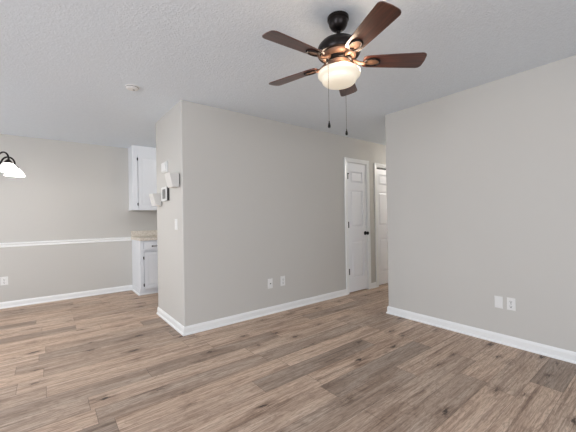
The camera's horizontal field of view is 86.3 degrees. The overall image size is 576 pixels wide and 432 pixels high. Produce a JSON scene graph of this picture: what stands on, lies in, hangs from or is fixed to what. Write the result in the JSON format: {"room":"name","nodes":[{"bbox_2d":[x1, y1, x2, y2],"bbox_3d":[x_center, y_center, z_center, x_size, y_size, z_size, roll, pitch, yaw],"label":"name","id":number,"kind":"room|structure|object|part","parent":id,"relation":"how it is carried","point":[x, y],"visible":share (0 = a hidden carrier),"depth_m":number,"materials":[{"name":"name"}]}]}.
{"room":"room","nodes":[
{"label":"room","id":0,"kind":"room"},
{"bbox_2d":[0,134,156,301],"bbox_3d":[-2.269,0.049,5.729,9.130,2.440,0.115,-1,0,-38],"label":"wall","id":1,"kind":"structure","parent":0,"point":[67,190],"depth_m":4.73,"materials":[{"name":"beige paint"}]},
{"bbox_2d":[0,276,7,285],"bbox_3d":[-3.971,0.910,4.299,0.080,0.116,0.009,-1,0,-38],"label":"wall outlet","id":2,"kind":"object","parent":1,"relation":"attached to","point":[3,280],"visible":1,"depth_m":4.30,"materials":[{"name":"white plastic"}]},
{"bbox_2d":[0,237,130,247],"bbox_3d":[-4.211,0.412,4.111,3.840,0.067,0.024,-1,0,-38],"label":"chair rail","id":3,"kind":"object","parent":1,"relation":"attached to","point":[97,240],"visible":1,"depth_m":4.70,"materials":[{"name":"white paint"}]},
{"bbox_2d":[0,285,132,308],"bbox_3d":[-4.194,1.248,4.109,3.848,0.088,0.021,-1,0,-38],"label":"baseboard","id":4,"kind":"structure","parent":1,"relation":"attached to","point":[30,301],"depth_m":4.70,"materials":[{"name":"white paint"}]},
{"bbox_2d":[128,145,156,210],"bbox_3d":[-2.460,-0.632,5.318,0.494,1.072,0.316,-1,0,-38],"label":"upper cabinet","id":5,"kind":"object","parent":1,"relation":"attached to","point":[142,178],"visible":0.73,"depth_m":5.16,"materials":[{"name":"white paint"}]},
{"bbox_3d":[-2.359,-0.574,5.203,0.324,0.882,0.011,-1,0,-38],"label":"door","id":6,"kind":"part","parent":5,"relation":"part of","materials":[{"name":"white paint"}]},
{"bbox_2d":[131,230,156,236],"bbox_3d":[-2.507,0.307,5.450,0.504,0.100,0.022,-1,0,-38],"label":"backsplash","id":7,"kind":"structure","parent":1,"relation":"attached to","point":[149,232],"depth_m":5.42,"materials":[{"name":"beige stone"}]},
{"bbox_2d":[156,100,385,326],"bbox_3d":[0.622,-0.005,5.127,5.093,2.440,0.945,-1,0,-38],"label":"wall","id":8,"kind":"structure","parent":0,"point":[256,200],"depth_m":3.70,"materials":[{"name":"beige paint"}]},
{"bbox_2d":[149,193,161,205],"bbox_3d":[-1.626,-0.197,3.775,0.110,0.144,0.176,-1,0,-38],"label":"pocket","id":9,"kind":"object","parent":8,"relation":"attached to","point":[155,198],"visible":0.93,"depth_m":3.71,"materials":[{"name":"white plastic"}]},
{"bbox_2d":[161,161,167,173],"bbox_3d":[-1.451,-0.571,3.607,0.034,0.124,0.170,-1,0,-38],"label":"door chime","id":10,"kind":"object","parent":8,"relation":"attached to","point":[164,166],"visible":1,"depth_m":3.55,"materials":[{"name":"white plastic"}]},
{"bbox_2d":[161,186,168,200],"bbox_3d":[-1.431,-0.256,3.585,0.036,0.160,0.192,-1,0,-38],"label":"control panel","id":11,"kind":"object","parent":8,"relation":"attached to","point":[164,190],"visible":0.93,"depth_m":3.55,"materials":[{"name":"white plastic"}]},
{"bbox_2d":[164,172,179,187],"bbox_3d":[-1.233,-0.378,3.271,0.110,0.144,0.176,-1,0,-38],"label":"pocket","id":12,"kind":"object","parent":8,"relation":"attached to","point":[172,179],"visible":1,"depth_m":3.21,"materials":[{"name":"white plastic"}]},
{"bbox_2d":[156,289,346,335],"bbox_3d":[-0.387,1.184,4.313,2.519,0.088,0.987,-1,0,-38],"label":"baseboard","id":13,"kind":"structure","parent":8,"relation":"attached to","point":[187,330],"depth_m":3.65,"materials":[{"name":"white paint"}]},
{"bbox_2d":[268,278,272,288],"bbox_3d":[-0.218,0.846,3.840,0.072,0.122,0.018,-1,0,-38],"label":"jack plate","id":14,"kind":"object","parent":8,"relation":"attached to","point":[270,281],"visible":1,"depth_m":3.84,"materials":[{"name":"white plastic"}]},
{"bbox_2d":[280,276,284,285],"bbox_3d":[-0.065,0.838,3.966,0.072,0.125,0.009,-1,0,-38],"label":"wall outlet","id":15,"kind":"object","parent":8,"relation":"attached to","point":[282,278],"visible":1,"depth_m":3.96,"materials":[{"name":"white plastic"}]},
{"bbox_2d":[344,157,370,294],"bbox_3d":[1.084,0.150,4.948,0.604,2.112,0.132,-1,0,-38],"label":"door frame","id":16,"kind":"structure","parent":8,"relation":"attached to","point":[349,160],"depth_m":4.93,"materials":[{"name":"white paint"}]},
{"bbox_2d":[347,162,368,292],"bbox_3d":[1.116,0.175,4.897,0.477,2.025,0.102,-1,0,-38],"label":"door","id":17,"kind":"structure","parent":8,"relation":"in","point":[356,173],"depth_m":4.92,"materials":[{"name":"white paint"}]},
{"bbox_2d":[371,282,376,288],"bbox_3d":[1.437,1.157,5.130,0.136,0.088,0.021,-1,0,-38],"label":"baseboard","id":18,"kind":"structure","parent":8,"relation":"attached to","point":[373,285],"depth_m":5.12,"materials":[{"name":"white paint"}]},
{"bbox_2d":[374,163,385,286],"bbox_3d":[1.790,0.148,5.502,0.893,2.099,0.132,-1,0,-38],"label":"door frame","id":19,"kind":"structure","parent":8,"relation":"attached to","point":[376,165],"depth_m":5.19,"materials":[{"name":"white paint"}]},
{"bbox_2d":[377,168,387,284],"bbox_3d":[1.806,0.171,5.482,0.747,2.009,0.035,-1,0,-38],"label":"door","id":20,"kind":"structure","parent":8,"relation":"in","point":[381,174],"depth_m":5.33,"materials":[{"name":"white paint"}]},
{"bbox_2d":[0,283,575,431],"bbox_3d":[0.334,1.243,2.430,9.130,0.080,8.481,-1,0,-38],"label":"floor","id":21,"kind":"structure","parent":0,"point":[108,362],"depth_m":2.35,"materials":[{"name":"brown wood"}]},
{"bbox_2d":[132,240,157,295],"bbox_3d":[-2.321,0.831,5.196,0.480,0.872,0.634,-1,0,-38],"label":"base cabinet","id":22,"kind":"object","parent":21,"relation":"on","point":[144,253],"visible":0.64,"depth_m":4.95,"materials":[{"name":"white paint"}]},
{"bbox_2d":[131,230,156,240],"bbox_3d":[-2.324,0.324,5.217,0.504,0.142,0.612,-1,0,-38],"label":"countertop","id":23,"kind":"structure","parent":22,"relation":"on","point":[147,235],"depth_m":5.33,"materials":[{"name":"beige stone"}]},
{"bbox_3d":[-2.339,1.257,5.225,0.480,0.020,0.513,-1,0,-38],"label":"toe trim","id":24,"kind":"part","parent":22,"relation":"part of","materials":[{"name":"white paint"}]},
{"bbox_3d":[-2.159,0.781,5.002,0.462,0.780,0.020,-1,0,-38],"label":"frame","id":25,"kind":"part","parent":22,"relation":"part of","materials":[{"name":"white paint"}]},
{"bbox_3d":[-2.151,0.481,4.988,0.346,0.134,0.022,-1,0,-38],"label":"drawer","id":26,"kind":"part","parent":22,"relation":"part of","materials":[{"name":"white paint"}]},
{"bbox_3d":[-2.146,0.868,4.990,0.342,0.580,0.012,-1,0,-38],"label":"door","id":27,"kind":"part","parent":22,"relation":"part of","materials":[{"name":"white paint"}]},
{"bbox_2d":[0,0,575,147],"bbox_3d":[0.290,-1.286,2.446,9.130,0.100,8.481,-1,0,-38],"label":"ceiling","id":28,"kind":"structure","parent":0,"point":[66,66],"depth_m":2.38,"materials":[{"name":"white paint"}]},
{"bbox_2d":[0,151,24,176],"bbox_3d":[-2.963,-0.797,2.924,0.683,0.760,0.697,-1,0,-38],"label":"chandelier","id":29,"kind":"object","parent":28,"relation":"hanging from","point":[10,169],"visible":1,"depth_m":2.93,"materials":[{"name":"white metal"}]},
{"bbox_3d":[-2.886,-0.535,3.074,0.017,0.153,0.276,-1,0,20],"label":"arm","id":30,"kind":"part","parent":29,"relation":"part of","materials":[{"name":"brown metal"}]},
{"bbox_3d":[-2.657,-0.465,2.920,0.166,0.086,0.166,-1,0,2],"label":"lamp shade","id":31,"kind":"part","parent":29,"relation":"part of","materials":[{"name":"white glass"}]},
{"bbox_3d":[-2.841,-0.460,3.193,0.166,0.086,0.166,-1,0,20],"label":"lamp shade","id":32,"kind":"part","parent":29,"relation":"part of","materials":[{"name":"white glass"}]},
{"bbox_2d":[125,84,139,90],"bbox_3d":[-1.452,-1.190,2.867,0.124,0.027,0.124,-1,0,-38],"label":"smoke detector","id":33,"kind":"object","parent":28,"relation":"attached to","point":[131,87],"visible":1,"depth_m":2.84,"materials":[{"name":"white plastic"}]},
{"bbox_2d":[262,1,426,134],"bbox_3d":[0.289,-0.877,1.897,0.998,0.725,1.032,-1,0,-38],"label":"ceiling fan","id":34,"kind":"object","parent":28,"relation":"hanging from","point":[338,52],"visible":1,"depth_m":1.83,"materials":[{"name":"brown wood"}]},
{"bbox_3d":[0.040,-0.956,1.715,0.383,0.034,0.130,-1,0,-36],"label":"blade","id":35,"kind":"part","parent":34,"relation":"part of","materials":[{"name":"brown wood"}]},
{"bbox_3d":[0.041,-0.954,2.116,0.383,0.034,0.130,-1,0,36],"label":"blade","id":36,"kind":"part","parent":34,"relation":"part of","materials":[{"name":"brown wood"}]},
{"bbox_3d":[0.317,-0.966,1.915,0.160,0.024,0.160,-1,0,-38],"label":"motor","id":37,"kind":"part","parent":34,"relation":"part of","materials":[{"name":"brown metal"}]},
{"bbox_3d":[0.319,-0.857,1.914,0.262,0.094,0.262,-1,0,-38],"label":"lamp shade","id":38,"kind":"part","parent":34,"relation":"part of","materials":[{"name":"white glass"}]},
{"bbox_3d":[0.423,-0.960,2.239,0.130,0.034,0.383,-1,0,18],"label":"blade","id":39,"kind":"part","parent":34,"relation":"part of","materials":[{"name":"brown wood"}]},
{"bbox_3d":[0.379,-0.957,1.719,0.060,0.016,0.092,-1,0,-18],"label":"mounting plate","id":40,"kind":"part","parent":34,"relation":"part of","materials":[{"name":"orange metal"}]},
{"bbox_3d":[0.522,-0.959,1.913,0.092,0.016,0.060,-1,0,0],"label":"mounting plate","id":41,"kind":"part","parent":34,"relation":"part of","materials":[{"name":"orange metal"}]},
{"bbox_3d":[0.421,-0.964,1.589,0.130,0.034,0.383,-1,0,-18],"label":"blade","id":42,"kind":"part","parent":34,"relation":"part of","materials":[{"name":"brown wood"}]},
{"bbox_3d":[0.658,-0.966,1.913,0.383,0.034,0.130,-1,0,0],"label":"blade","id":43,"kind":"part","parent":34,"relation":"part of","materials":[{"name":"brown wood"}]},
{"bbox_2d":[385,55,575,351],"bbox_3d":[3.787,-0.074,2.864,2.905,2.440,4.631,-1,0,-38],"label":"wall","id":44,"kind":"structure","parent":0,"point":[481,179],"depth_m":2.90,"materials":[{"name":"beige paint"}]},
{"bbox_2d":[386,306,575,363],"bbox_3d":[3.793,1.102,2.858,2.926,0.088,4.652,-1,0,-38],"label":"baseboard","id":45,"kind":"structure","parent":44,"relation":"attached to","point":[534,347],"depth_m":2.89,"materials":[{"name":"white paint"}]},
{"bbox_2d":[494,295,502,308],"bbox_3d":[1.955,0.800,2.854,0.007,0.110,0.066,-1,0,-38],"label":"blank plate","id":46,"kind":"object","parent":44,"relation":"attached to","point":[498,300],"visible":1,"depth_m":2.85,"materials":[{"name":"white plastic"}]},
{"bbox_2d":[507,297,515,310],"bbox_3d":[2.015,0.796,2.775,0.009,0.112,0.066,-1,0,-38],"label":"wall outlet","id":47,"kind":"object","parent":44,"relation":"attached to","point":[511,302],"visible":1,"depth_m":2.77,"materials":[{"name":"white plastic"}]}
]}

